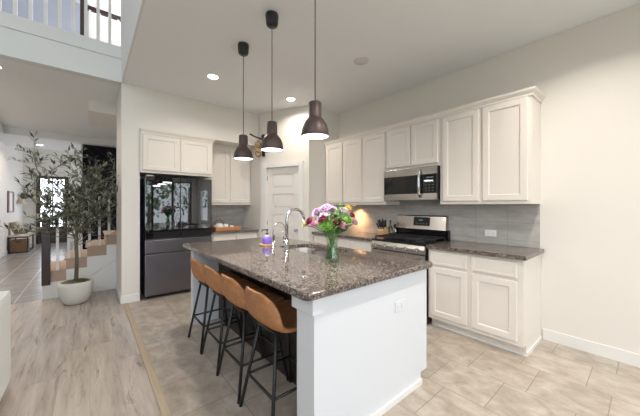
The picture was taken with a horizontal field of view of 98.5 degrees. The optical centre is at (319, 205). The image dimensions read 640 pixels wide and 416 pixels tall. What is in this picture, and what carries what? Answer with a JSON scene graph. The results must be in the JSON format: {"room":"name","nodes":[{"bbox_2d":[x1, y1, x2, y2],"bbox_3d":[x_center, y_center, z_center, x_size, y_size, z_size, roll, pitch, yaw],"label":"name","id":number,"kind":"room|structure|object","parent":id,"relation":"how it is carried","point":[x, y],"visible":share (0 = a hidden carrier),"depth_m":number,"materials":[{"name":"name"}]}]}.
{"room":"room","nodes":[
{"label":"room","id":0,"kind":"room"},
{"bbox_2d":[0,141,22,252],"bbox_3d":[-7.662,-0.600,6.252,0.150,3.900,8.980,0,0,-40],"label":"wall","id":1,"kind":"structure","parent":0,"point":[10,169],"depth_m":8.02,"materials":[{"name":"white paint"}]},
{"bbox_2d":[0,250,7,257],"bbox_3d":[-7.715,1.295,6.443,0.014,0.110,8.180,0,0,-40],"label":"baseboard","id":2,"kind":"structure","parent":1,"relation":"attached to","point":[4,253],"depth_m":7.41,"materials":[{"name":"white wood"}]},
{"bbox_2d":[7,191,13,212],"bbox_3d":[-9.086,-0.120,8.099,0.030,0.620,0.760,0,0,-40],"label":"picture frame","id":3,"kind":"object","parent":1,"relation":"attached to","point":[10,195],"visible":1,"depth_m":8.06,"materials":[{"name":"red wood"}]},
{"bbox_2d":[17,192,28,203],"bbox_3d":[-9.865,-0.269,9.244,0.301,0.398,0.936,0,0,-40],"label":"wall planter","id":4,"kind":"object","parent":1,"relation":"attached to","point":[22,195],"visible":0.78,"depth_m":8.99,"materials":[{"name":"beige ceramic"}]},
{"bbox_2d":[2,0,88,36],"bbox_3d":[-6.989,-3.400,5.173,4.100,2.500,0.100,0,0,-40],"label":"wall","id":5,"kind":"structure","parent":0,"point":[7,5],"depth_m":6.03,"materials":[{"name":"grey"}]},
{"bbox_2d":[23,147,80,243],"bbox_3d":[-8.598,-0.600,11.157,4.700,3.900,0.150,0,0,-40],"label":"wall","id":6,"kind":"structure","parent":0,"point":[29,208],"depth_m":9.88,"materials":[{"name":"white paint"}]},
{"bbox_2d":[36,176,68,243],"bbox_3d":[-9.781,0.135,10.085,0.850,2.430,0.100,0,0,-40],"label":"door","id":7,"kind":"structure","parent":6,"relation":"in","point":[38,237],"depth_m":10.06,"materials":[{"name":"brown wood"}]},
{"bbox_2d":[0,26,121,85],"bbox_3d":[-4.474,-1.935,2.420,4.433,0.470,0.130,0,0,-40],"label":"wall","id":8,"kind":"structure","parent":0,"point":[17,46],"depth_m":3.39,"materials":[{"name":"white paint"}]},
{"bbox_2d":[0,0,110,43],"bbox_3d":[-4.445,-2.650,2.425,4.383,0.960,0.060,0,0,-40],"label":"balcony railing","id":9,"kind":"object","parent":8,"relation":"on","point":[15,2],"visible":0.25,"depth_m":3.50,"materials":[{"name":"white wood"}]},
{"bbox_2d":[0,11,121,58],"bbox_3d":[-4.427,-2.098,2.363,4.433,0.165,0.018,0,0,-40],"label":"trim","id":10,"kind":"structure","parent":8,"relation":"attached to","point":[7,20],"depth_m":3.37,"materials":[{"name":"white paint"}]},
{"bbox_2d":[0,242,161,415],"bbox_3d":[-3.947,1.400,3.870,7.100,0.100,17.400,0,0,-40],"label":"floor","id":11,"kind":"structure","parent":0,"point":[83,359],"depth_m":2.50,"materials":[{"name":"brown wood"}]},
{"bbox_2d":[0,291,10,400],"bbox_3d":[-2.369,0.990,1.312,1.045,0.720,1.150,0,0,-40],"label":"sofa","id":12,"kind":"object","parent":11,"relation":"on","point":[5,296],"visible":1,"depth_m":1.93,"materials":[{"name":"white fabric"}]},
{"bbox_2d":[8,233,33,253],"bbox_3d":[-8.967,1.105,8.276,0.400,0.490,1.000,0,0,-40],"label":"bench","id":13,"kind":"object","parent":11,"relation":"on","point":[26,235],"visible":0.67,"depth_m":8.01,"materials":[{"name":"black metal"}]},
{"bbox_2d":[10,221,22,234],"bbox_3d":[-8.933,0.645,8.110,0.420,0.414,0.190,0,0,21],"label":"cushion","id":14,"kind":"object","parent":13,"relation":"on","point":[12,225],"visible":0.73,"depth_m":8.04,"materials":[{"name":"beige fabric"}]},
{"bbox_2d":[10,238,28,251],"bbox_3d":[-8.820,1.153,8.100,0.320,0.325,0.559,0,0,-40],"label":"basket","id":15,"kind":"object","parent":13,"relation":"in","point":[16,245],"visible":0.96,"depth_m":7.92,"materials":[{"name":"brown wicker"}]},
{"bbox_2d":[57,278,93,304],"bbox_3d":[-3.409,1.187,3.850,0.384,0.327,0.384,0,0,-40],"label":"plant pot","id":16,"kind":"object","parent":11,"relation":"on","point":[71,291],"visible":0.97,"depth_m":3.73,"materials":[{"name":"white ceramic"}]},
{"bbox_2d":[0,131,118,279],"bbox_3d":[-3.411,0.051,3.565,1.274,2.099,1.274,0,0,-40],"label":"potted tree","id":17,"kind":"object","parent":16,"relation":"in","point":[84,192],"visible":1,"depth_m":3.71,"materials":[{"name":"green plant"}]},
{"bbox_2d":[42,230,115,299],"bbox_3d":[-3.216,0.261,5.279,2.902,2.179,1.013,0,0,-40],"label":"staircase","id":18,"kind":"structure","parent":11,"relation":"on","point":[96,262],"depth_m":4.37,"materials":[{"name":"white"}]},
{"bbox_2d":[40,184,115,285],"bbox_3d":[-3.468,0.208,4.439,1.466,1.884,0.120,0,0,-40],"label":"stair railing","id":19,"kind":"object","parent":18,"relation":"on","point":[45,240],"visible":0.46,"depth_m":4.00,"materials":[{"name":"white wood"}]},
{"bbox_2d":[82,144,115,249],"bbox_3d":[-5.396,-0.175,8.601,3.060,3.050,0.120,0,0,-40],"label":"wall","id":20,"kind":"structure","parent":0,"point":[101,152],"depth_m":7.85,"materials":[{"name":"black paint"}]},
{"bbox_2d":[81,144,81,249],"bbox_3d":[-6.582,-0.175,7.610,0.030,3.050,0.140,0,0,-40],"label":"trim","id":21,"kind":"structure","parent":20,"relation":"attached to","point":[81,144],"depth_m":7.55,"materials":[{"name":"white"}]},
{"bbox_2d":[90,0,120,46],"bbox_3d":[-3.367,-3.400,6.373,3.000,2.500,0.100,0,0,-40],"label":"wall","id":22,"kind":"structure","parent":0,"point":[115,4],"depth_m":5.54,"materials":[{"name":"white paint"}]},
{"bbox_2d":[116,0,145,295],"bbox_3d":[-0.400,-1.650,1.164,0.212,6.000,8.900,0,0,-40],"label":"wall","id":23,"kind":"structure","parent":0,"point":[128,100],"depth_m":3.86,"materials":[{"name":"white paint"}]},
{"bbox_2d":[88,99,115,128],"bbox_3d":[-2.999,-1.610,5.605,2.620,0.180,1.050,0,0,-40],"label":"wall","id":24,"kind":"structure","parent":23,"relation":"attached to","point":[100,113],"depth_m":4.58,"materials":[{"name":"white paint"}]},
{"bbox_2d":[115,282,121,304],"bbox_3d":[-3.033,1.295,4.142,0.014,0.110,0.954,0,0,-40],"label":"baseboard","id":25,"kind":"structure","parent":23,"relation":"attached to","point":[116,285],"depth_m":4.02,"materials":[{"name":"white wood"}]},
{"bbox_2d":[122,293,139,303],"bbox_3d":[-2.645,1.295,3.853,0.212,0.110,0.014,0,0,-40],"label":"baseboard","id":26,"kind":"structure","parent":23,"relation":"attached to","point":[133,297],"depth_m":3.85,"materials":[{"name":"white"}]},
{"bbox_2d":[124,303,171,415],"bbox_3d":[-0.176,1.397,0.804,0.051,0.106,7.860,0,0,-40],"label":"trim","id":27,"kind":"structure","parent":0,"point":[164,408],"depth_m":2.26,"materials":[{"name":"brown wood"}]},
{"bbox_2d":[140,87,257,148],"bbox_3d":[-2.061,-1.405,4.767,1.855,0.590,0.640,0,0,-40],"label":"wall","id":28,"kind":"structure","parent":0,"point":[162,111],"depth_m":4.41,"materials":[{"name":"white paint"}]},
{"bbox_2d":[244,114,259,237],"bbox_3d":[-1.281,-0.175,5.365,0.110,3.050,0.720,0,0,-40],"label":"wall","id":29,"kind":"structure","parent":0,"point":[251,212],"depth_m":5.24,"materials":[{"name":"white paint"}]},
{"bbox_2d":[260,105,308,241],"bbox_3d":[-0.617,-0.175,4.896,0.997,3.050,0.110,0,0,25],"label":"wall","id":30,"kind":"structure","parent":0,"point":[290,121],"depth_m":4.78,"materials":[{"name":"white paint"}]},
{"bbox_2d":[250,133,264,156],"bbox_3d":[-1.126,-1.091,4.976,0.285,0.419,0.104,0,0,-14],"label":"wall ornament","id":31,"kind":"object","parent":30,"relation":"attached to","point":[262,135],"visible":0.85,"depth_m":4.96,"materials":[{"name":"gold metal"}]},
{"bbox_2d":[262,160,302,240],"bbox_3d":[-0.650,0.287,4.889,0.837,2.125,0.151,0,0,25],"label":"door","id":32,"kind":"structure","parent":30,"relation":"in","point":[282,182],"depth_m":4.89,"materials":[{"name":"white paint"}]},
{"bbox_2d":[0,0,639,151],"bbox_3d":[-2.821,-1.835,3.051,7.780,0.270,14.900,0,0,-40],"label":"ceiling","id":33,"kind":"structure","parent":0,"point":[406,44],"depth_m":3.07,"materials":[{"name":"white paint"}]},
{"bbox_2d":[206,73,219,79],"bbox_3d":[-1.407,-1.696,3.620,0.174,0.007,0.174,0,0,-40],"label":"recessed light","id":34,"kind":"object","parent":33,"relation":"in","point":[210,75],"visible":1,"depth_m":3.61,"materials":[{"name":"white plastic"}]},
{"bbox_2d":[233,42,252,160],"bbox_3d":[-0.807,-1.097,2.902,0.200,1.204,0.200,0,0,-40],"label":"pendant lamp","id":35,"kind":"object","parent":33,"relation":"hanging from","point":[242,152],"visible":1,"depth_m":2.86,"materials":[{"name":"brown metal"}]},
{"bbox_2d":[234,157,251,159],"bbox_3d":[-0.807,-0.502,2.902,0.191,0.004,0.191,0,0,-40],"label":"diffuser","id":36,"kind":"object","parent":35,"relation":"attached to","point":[236,158],"depth_m":2.90,"materials":[{"name":"white glass"}]},
{"bbox_2d":[261,10,282,151],"bbox_3d":[-0.426,-1.097,2.445,0.200,1.204,0.200,0,0,-40],"label":"pendant lamp","id":37,"kind":"object","parent":33,"relation":"hanging from","point":[271,142],"visible":1,"depth_m":2.40,"materials":[{"name":"brown metal"}]},
{"bbox_2d":[261,148,282,151],"bbox_3d":[-0.426,-0.502,2.445,0.191,0.004,0.191,0,0,-40],"label":"diffuser","id":38,"kind":"object","parent":37,"relation":"attached to","point":[262,149],"depth_m":2.44,"materials":[{"name":"white glass"}]},
{"bbox_2d":[285,97,295,100],"bbox_3d":[-0.465,-1.696,4.380,0.174,0.007,0.174,0,0,-40],"label":"recessed light","id":39,"kind":"object","parent":33,"relation":"in","point":[287,98],"visible":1,"depth_m":4.37,"materials":[{"name":"beige plastic"}]},
{"bbox_2d":[301,0,328,139],"bbox_3d":[-0.035,-1.097,1.977,0.200,1.204,0.200,0,0,-40],"label":"pendant lamp","id":40,"kind":"object","parent":33,"relation":"hanging from","point":[314,127],"visible":1,"depth_m":1.93,"materials":[{"name":"brown metal"}]},
{"bbox_2d":[302,133,327,139],"bbox_3d":[-0.035,-0.502,1.977,0.191,0.004,0.191,0,0,-40],"label":"diffuser","id":41,"kind":"object","parent":40,"relation":"attached to","point":[309,136],"depth_m":1.98,"materials":[{"name":"white glass"}]},
{"bbox_2d":[354,57,368,64],"bbox_3d":[0.482,-1.695,3.229,0.176,0.010,0.176,0,0,-40],"label":"ceiling speaker","id":42,"kind":"object","parent":33,"relation":"attached to","point":[360,60],"visible":1,"depth_m":3.21,"materials":[{"name":"white plastic"}]},
{"bbox_2d":[309,109,338,241],"bbox_3d":[0.102,-0.175,4.957,0.850,3.050,0.120,0,0,-40],"label":"wall","id":43,"kind":"structure","parent":0,"point":[317,149],"depth_m":4.79,"materials":[{"name":"white paint"}]},
{"bbox_2d":[128,289,639,415],"bbox_3d":[0.903,1.400,2.122,3.294,0.100,8.500,0,0,-40],"label":"floor","id":44,"kind":"structure","parent":0,"point":[463,375],"depth_m":2.14,"materials":[{"name":"tile"}]},
{"bbox_2d":[140,175,211,298],"bbox_3d":[-2.348,0.450,4.475,0.930,1.800,0.680,0,0,-40],"label":"refrigerator","id":45,"kind":"object","parent":44,"relation":"on","point":[174,212],"visible":0.85,"depth_m":4.14,"materials":[{"name":"black metal"}]},
{"bbox_2d":[188,258,241,352],"bbox_3d":[-1.071,0.934,2.805,0.432,0.837,0.444,0,0,-40],"label":"bar stool","id":46,"kind":"object","parent":44,"relation":"on","point":[197,268],"visible":0.68,"depth_m":2.70,"materials":[{"name":"leather"}]},
{"bbox_2d":[200,265,260,372],"bbox_3d":[-0.799,0.934,2.479,0.432,0.837,0.444,0,0,-40],"label":"bar stool","id":47,"kind":"object","parent":44,"relation":"on","point":[212,277],"visible":0.67,"depth_m":2.38,"materials":[{"name":"black metal"}]},
{"bbox_2d":[211,232,257,240],"bbox_3d":[-1.675,0.912,5.094,0.838,0.875,0.628,0,0,-40],"label":"base cabinet","id":48,"kind":"object","parent":44,"relation":"on","point":[231,236],"visible":0.2,"depth_m":4.83,"materials":[{"name":"beige wood"}]},
{"bbox_2d":[212,227,258,234],"bbox_3d":[-1.667,0.454,5.085,0.839,0.040,0.654,0,0,-40],"label":"countertop","id":49,"kind":"structure","parent":48,"relation":"on","point":[243,229],"depth_m":4.88,"materials":[{"name":"stone"}]},
{"bbox_2d":[212,226,240,230],"bbox_3d":[-1.680,0.399,4.915,0.440,0.068,0.260,0,0,-40],"label":"serving tray","id":50,"kind":"object","parent":49,"relation":"on","point":[228,228],"visible":0.77,"depth_m":4.80,"materials":[{"name":"wood"}]},
{"bbox_2d":[214,220,223,226],"bbox_3d":[-1.775,0.330,4.849,0.140,0.184,0.140,0,0,5],"label":"teapot","id":51,"kind":"object","parent":50,"relation":"on","point":[217,224],"visible":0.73,"depth_m":4.80,"materials":[{"name":"white ceramic"}]},
{"bbox_2d":[216,273,288,403],"bbox_3d":[-0.536,0.934,2.164,0.432,0.837,0.444,0,0,-40],"label":"bar stool","id":52,"kind":"object","parent":44,"relation":"on","point":[232,290],"visible":0.8,"depth_m":2.05,"materials":[{"name":"black metal"}]},
{"bbox_2d":[239,286,296,415],"bbox_3d":[-0.254,0.934,1.827,0.432,0.837,0.444,0,0,-40],"label":"bar stool","id":53,"kind":"object","parent":44,"relation":"on","point":[281,317],"visible":0.77,"depth_m":1.69,"materials":[{"name":"brown leather"}]},
{"bbox_2d":[191,251,426,415],"bbox_3d":[-0.339,0.912,2.662,1.148,0.875,2.318,0,0,-40],"label":"kitchen island","id":54,"kind":"object","parent":44,"relation":"on","point":[355,355],"visible":0.57,"depth_m":1.75,"materials":[{"name":"white"}]},
{"bbox_2d":[183,236,432,300],"bbox_3d":[-0.350,0.454,2.658,1.240,0.040,2.380,0,0,-40],"label":"island countertop","id":55,"kind":"structure","parent":54,"relation":"on","point":[304,276],"depth_m":2.04,"materials":[{"name":"stone"}]},
{"bbox_2d":[259,243,275,246],"bbox_3d":[-0.579,0.425,3.034,0.140,0.018,0.140,0,0,-40],"label":"tray","id":56,"kind":"object","parent":55,"relation":"on","point":[261,244],"visible":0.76,"depth_m":2.98,"materials":[{"name":"brown wood"}]},
{"bbox_2d":[262,229,271,243],"bbox_3d":[-0.583,0.334,3.031,0.097,0.162,0.097,0,0,28],"label":"soap bottle","id":57,"kind":"object","parent":56,"relation":"on","point":[266,239],"visible":0.93,"depth_m":3.00,"materials":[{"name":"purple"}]},
{"bbox_2d":[270,222,284,247],"bbox_3d":[-0.438,0.302,2.866,0.162,0.265,0.068,0,0,-5],"label":"faucet","id":58,"kind":"object","parent":55,"relation":"on","point":[278,222],"visible":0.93,"depth_m":2.85,"materials":[{"name":"silver metal"}]},
{"bbox_2d":[282,208,305,250],"bbox_3d":[-0.255,0.226,2.734,0.253,0.416,0.085,0,0,-40],"label":"faucet","id":59,"kind":"object","parent":55,"relation":"on","point":[286,241],"visible":0.97,"depth_m":2.65,"materials":[{"name":"silver metal"}]},
{"bbox_2d":[291,247,342,255],"bbox_3d":[-0.054,0.562,2.795,0.440,0.176,0.780,0,0,-40],"label":"sink","id":60,"kind":"object","parent":55,"relation":"in","point":[316,251],"visible":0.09,"depth_m":3.10,"materials":[{"name":"silver metal"}]},
{"bbox_3d":[0.097,0.319,2.178,0.128,0.228,0.128,0,0,-40],"label":"vase","id":61,"kind":"object","parent":55,"relation":"on","visible":0},
{"bbox_2d":[302,221,330,243],"bbox_3d":[-0.015,0.264,2.179,0.275,0.295,0.067,0,0,15],"label":"lily","id":62,"kind":"object","parent":61,"relation":"in","point":[303,223],"visible":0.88,"depth_m":2.19,"materials":[{"name":"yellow plant"}]},
{"bbox_2d":[305,217,330,242],"bbox_3d":[-0.002,0.248,2.161,0.236,0.326,0.078,0,0,10],"label":"carnation","id":63,"kind":"object","parent":61,"relation":"in","point":[309,220],"visible":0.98,"depth_m":2.17,"materials":[{"name":"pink plant"}]},
{"bbox_2d":[310,220,331,245],"bbox_3d":[0.020,0.258,2.146,0.193,0.306,0.073,0,0,-2],"label":"rose","id":64,"kind":"object","parent":61,"relation":"in","point":[314,223],"visible":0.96,"depth_m":2.14,"materials":[{"name":"pink plant"}]},
{"bbox_2d":[312,207,329,234],"bbox_3d":[0.010,0.209,2.184,0.186,0.402,0.100,0,0,33],"label":"chrysanthemum","id":65,"kind":"object","parent":61,"relation":"in","point":[316,210],"visible":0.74,"depth_m":2.19,"materials":[{"name":"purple plant"}]},
{"bbox_2d":[318,212,328,219],"bbox_3d":[0.042,0.227,2.142,0.130,0.366,0.086,0,0,0],"label":"chrysanthemum","id":66,"kind":"object","parent":61,"relation":"in","point":[323,213],"visible":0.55,"depth_m":2.14,"materials":[{"name":"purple plant"}]},
{"bbox_2d":[318,215,331,243],"bbox_3d":[0.057,0.241,2.130,0.153,0.340,0.083,0,0,-40],"label":"carnation","id":67,"kind":"object","parent":61,"relation":"in","point":[323,217],"visible":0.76,"depth_m":2.10,"materials":[{"name":"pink plant"}]},
{"bbox_2d":[318,219,334,231],"bbox_3d":[0.074,0.252,2.099,0.165,0.317,0.114,0,0,-40],"label":"button mum","id":68,"kind":"object","parent":61,"relation":"in","point":[326,225],"visible":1,"depth_m":2.06,"materials":[{"name":"green plant"}]},
{"bbox_2d":[320,204,332,234],"bbox_3d":[0.049,0.195,2.194,0.101,0.430,0.110,0,0,-40],"label":"chrysanthemum","id":69,"kind":"object","parent":61,"relation":"in","point":[325,207],"visible":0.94,"depth_m":2.18,"materials":[{"name":"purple plant"}]},
{"bbox_2d":[315,202,350,258],"bbox_3d":[0.102,0.192,2.189,0.313,0.445,0.357,0,0,-40],"label":"greenery","id":70,"kind":"object","parent":61,"relation":"in","point":[332,237],"visible":0.6,"depth_m":2.15,"materials":[{"name":"green plant"}]},
{"bbox_2d":[329,206,336,257],"bbox_3d":[0.097,0.205,2.226,0.106,0.409,0.105,0,0,-40],"label":"chrysanthemum","id":71,"kind":"object","parent":61,"relation":"in","point":[333,207],"visible":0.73,"depth_m":2.20,"materials":[{"name":"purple plant"}]},
{"bbox_2d":[332,218,341,244],"bbox_3d":[0.109,0.249,2.124,0.077,0.322,0.123,0,0,-40],"label":"carnation","id":72,"kind":"object","parent":61,"relation":"in","point":[339,221],"visible":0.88,"depth_m":2.09,"materials":[{"name":"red plant"}]},
{"bbox_2d":[335,222,346,232],"bbox_3d":[0.138,0.264,2.129,0.144,0.293,0.070,0,0,24],"label":"rose","id":73,"kind":"object","parent":61,"relation":"in","point":[344,223],"visible":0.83,"depth_m":2.10,"materials":[{"name":"pink plant"}]},
{"bbox_2d":[335,207,349,231],"bbox_3d":[0.173,0.207,2.197,0.170,0.406,0.102,0,0,-40],"label":"chrysanthemum","id":74,"kind":"object","parent":61,"relation":"in","point":[344,211],"visible":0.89,"depth_m":2.20,"materials":[{"name":"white plant"}]},
{"bbox_2d":[333,214,352,242],"bbox_3d":[0.175,0.235,2.147,0.180,0.352,0.098,0,0,-8],"label":"button mum","id":75,"kind":"object","parent":61,"relation":"in","point":[347,217],"visible":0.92,"depth_m":2.14,"materials":[{"name":"green plant"}]},
{"bbox_2d":[329,218,357,257],"bbox_3d":[0.197,0.253,2.178,0.239,0.315,0.079,0,0,-19],"label":"rose","id":76,"kind":"object","parent":61,"relation":"in","point":[355,222],"visible":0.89,"depth_m":2.19,"materials":[{"name":"pink plant"}]},
{"bbox_2d":[341,204,352,220],"bbox_3d":[0.181,0.197,2.215,0.219,0.428,0.088,0,0,-40],"label":"lily","id":77,"kind":"object","parent":61,"relation":"in","point":[348,207],"visible":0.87,"depth_m":2.24,"materials":[{"name":"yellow plant"}]},
{"bbox_2d":[395,299,404,312],"bbox_3d":[0.559,0.695,1.920,0.116,0.072,0.008,0,0,-40],"label":"wall outlet","id":78,"kind":"object","parent":54,"relation":"attached to","point":[399,305],"visible":1,"depth_m":1.91,"materials":[{"name":"white plastic"}]},
{"bbox_2d":[314,234,350,247],"bbox_3d":[0.392,0.912,4.553,0.618,0.875,0.864,0,0,-40],"label":"base cabinet","id":79,"kind":"object","parent":44,"relation":"on","point":[341,242],"visible":0.12,"depth_m":4.26,"materials":[{"name":"beige wood"}]},
{"bbox_2d":[351,239,371,251],"bbox_3d":[0.806,0.912,4.057,0.618,0.875,0.425,0,0,-40],"label":"base cabinet","id":80,"kind":"object","parent":44,"relation":"on","point":[355,244],"visible":0.1,"depth_m":3.85,"materials":[{"name":"beige wood"}]},
{"bbox_2d":[312,230,377,240],"bbox_3d":[0.521,0.454,4.380,0.644,0.040,1.300,0,0,-40],"label":"countertop","id":81,"kind":"structure","parent":80,"relation":"on","point":[366,236],"depth_m":4.20,"materials":[{"name":"stone"}]},
{"bbox_2d":[376,219,388,234],"bbox_3d":[0.896,0.306,3.933,0.162,0.253,0.136,0,0,-40],"label":"knife block","id":82,"kind":"object","parent":81,"relation":"on","point":[382,229],"visible":0.97,"depth_m":3.90,"materials":[{"name":"brown wood"}]},
{"bbox_2d":[388,220,392,233],"bbox_3d":[1.021,0.318,3.996,0.066,0.229,0.066,0,0,-40],"label":"oil bottle","id":83,"kind":"object","parent":81,"relation":"on","point":[390,229],"visible":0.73,"depth_m":3.97,"materials":[{"name":"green glass"}]},
{"bbox_2d":[371,214,449,322],"bbox_3d":[1.148,0.728,3.558,0.707,1.205,0.756,0,0,-40],"label":"range","id":84,"kind":"object","parent":44,"relation":"on","point":[414,232],"visible":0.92,"depth_m":3.52,"materials":[{"name":"silver metal"}]},
{"bbox_2d":[372,237,447,245],"bbox_3d":[1.148,0.442,3.556,0.560,0.027,0.753,0,0,-40],"label":"cooktop","id":85,"kind":"object","parent":84,"relation":"in","point":[381,240],"depth_m":3.40,"materials":[{"name":"black"}]},
{"bbox_2d":[429,249,541,356],"bbox_3d":[1.734,0.912,2.946,0.618,0.875,0.900,0,0,-40],"label":"base cabinet","id":86,"kind":"object","parent":44,"relation":"on","point":[496,301],"visible":0.9,"depth_m":2.67,"materials":[{"name":"beige wood"}]},
{"bbox_2d":[426,240,543,260],"bbox_3d":[1.727,0.454,2.935,0.644,0.040,0.922,0,0,-40],"label":"countertop","id":87,"kind":"structure","parent":86,"relation":"on","point":[493,250],"depth_m":2.77,"materials":[{"name":"stone"}]},
{"bbox_2d":[339,3,639,353],"bbox_3d":[2.646,-0.175,2.456,0.150,3.050,6.980,0,0,-40],"label":"wall","id":88,"kind":"structure","parent":0,"point":[587,74],"depth_m":2.57,"materials":[{"name":"white paint"}]},
{"bbox_2d":[326,138,362,204],"bbox_3d":[0.496,-0.555,4.640,0.348,1.070,0.864,0,0,-40],"label":"upper cabinet","id":89,"kind":"object","parent":88,"relation":"attached to","point":[344,161],"visible":0.75,"depth_m":4.47,"materials":[{"name":"beige wood"}]},
{"bbox_2d":[363,132,399,204],"bbox_3d":[0.912,-0.555,4.141,0.348,1.070,0.430,0,0,-40],"label":"upper cabinet","id":90,"kind":"object","parent":88,"relation":"attached to","point":[374,146],"visible":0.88,"depth_m":4.02,"materials":[{"name":"beige wood"}]},
{"bbox_2d":[386,118,439,170],"bbox_3d":[1.299,-0.787,3.677,0.348,0.605,0.776,0,0,-40],"label":"upper cabinet","id":91,"kind":"object","parent":88,"relation":"attached to","point":[417,145],"visible":0.73,"depth_m":3.52,"materials":[{"name":"beige wood"}]},
{"bbox_2d":[384,165,439,200],"bbox_3d":[1.253,-0.279,3.638,0.449,0.407,0.754,0,0,-40],"label":"microwave","id":92,"kind":"object","parent":91,"relation":"attached to","point":[418,183],"visible":0.96,"depth_m":3.48,"materials":[{"name":"silver metal"}]},
{"bbox_2d":[324,86,544,146],"bbox_3d":[1.173,-1.080,3.814,0.365,0.070,2.999,0,0,-40],"label":"crown molding","id":93,"kind":"structure","parent":91,"relation":"attached to","point":[534,91],"depth_m":3.13,"materials":[{"name":"beige wood"}]},
{"bbox_2d":[339,200,539,247],"bbox_3d":[1.296,-0.024,3.947,0.010,0.913,2.959,0,0,-40],"label":"backsplash","id":94,"kind":"structure","parent":88,"relation":"attached to","point":[514,224],"depth_m":3.28,"materials":[{"name":"grey tile"}]},
{"bbox_2d":[440,95,540,203],"bbox_3d":[1.833,-0.555,3.038,0.348,1.070,0.885,0,0,-40],"label":"upper cabinet","id":95,"kind":"object","parent":88,"relation":"attached to","point":[491,154],"visible":0.94,"depth_m":2.83,"materials":[{"name":"beige wood"}]},
{"bbox_2d":[485,230,495,236],"bbox_3d":[1.950,0.310,3.150,0.008,0.072,0.116,0,0,-40],"label":"wall outlet","id":96,"kind":"object","parent":88,"relation":"attached to","point":[487,232],"visible":1,"depth_m":3.15,"materials":[{"name":"white plastic"}]},
{"bbox_2d":[543,328,639,367],"bbox_3d":[3.507,1.295,1.296,0.014,0.110,3.895,0,0,-40],"label":"baseboard","id":97,"kind":"structure","parent":88,"relation":"attached to","point":[630,358],"depth_m":2.51,"materials":[{"name":"white paint"}]},
{"bbox_3d":[-2.262,-0.175,5.094,1.965,3.050,0.120,0,0,-40],"label":"wall","id":98,"kind":"structure","parent":0,"visible":0},
{"bbox_2d":[140,128,215,178],"bbox_3d":[-2.348,-0.794,4.482,1.046,0.628,0.706,0,0,-40],"label":"upper cabinet","id":99,"kind":"object","parent":98,"relation":"attached to","point":[162,153],"visible":0.84,"depth_m":4.20,"materials":[{"name":"beige wood"}]},
{"bbox_2d":[212,205,243,226],"bbox_3d":[-1.873,0.207,5.333,0.840,0.451,0.010,0,0,-40],"label":"backsplash","id":100,"kind":"structure","parent":98,"relation":"attached to","point":[229,214],"depth_m":5.39,"materials":[{"name":"grey tile"}]},
{"bbox_2d":[207,144,250,204],"bbox_3d":[-1.766,-0.564,5.201,0.841,1.088,0.348,0,0,-40],"label":"upper cabinet","id":101,"kind":"object","parent":98,"relation":"attached to","point":[231,179],"visible":0.56,"depth_m":5.07,"materials":[{"name":"beige wood"}]},
{"bbox_3d":[-5.033,-2.025,5.171,7.100,0.250,4.810,0,0,-40],"label":"floor","id":102,"kind":"structure","parent":0,"visible":0},
{"bbox_2d":[80,0,120,45],"bbox_3d":[-2.899,-2.775,4.940,2.118,1.250,0.060,0,0,-40],"label":"railing","id":103,"kind":"object","parent":102,"relation":"on","point":[117,18],"visible":0.07,"depth_m":4.34,"materials":[{"name":"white wood"}]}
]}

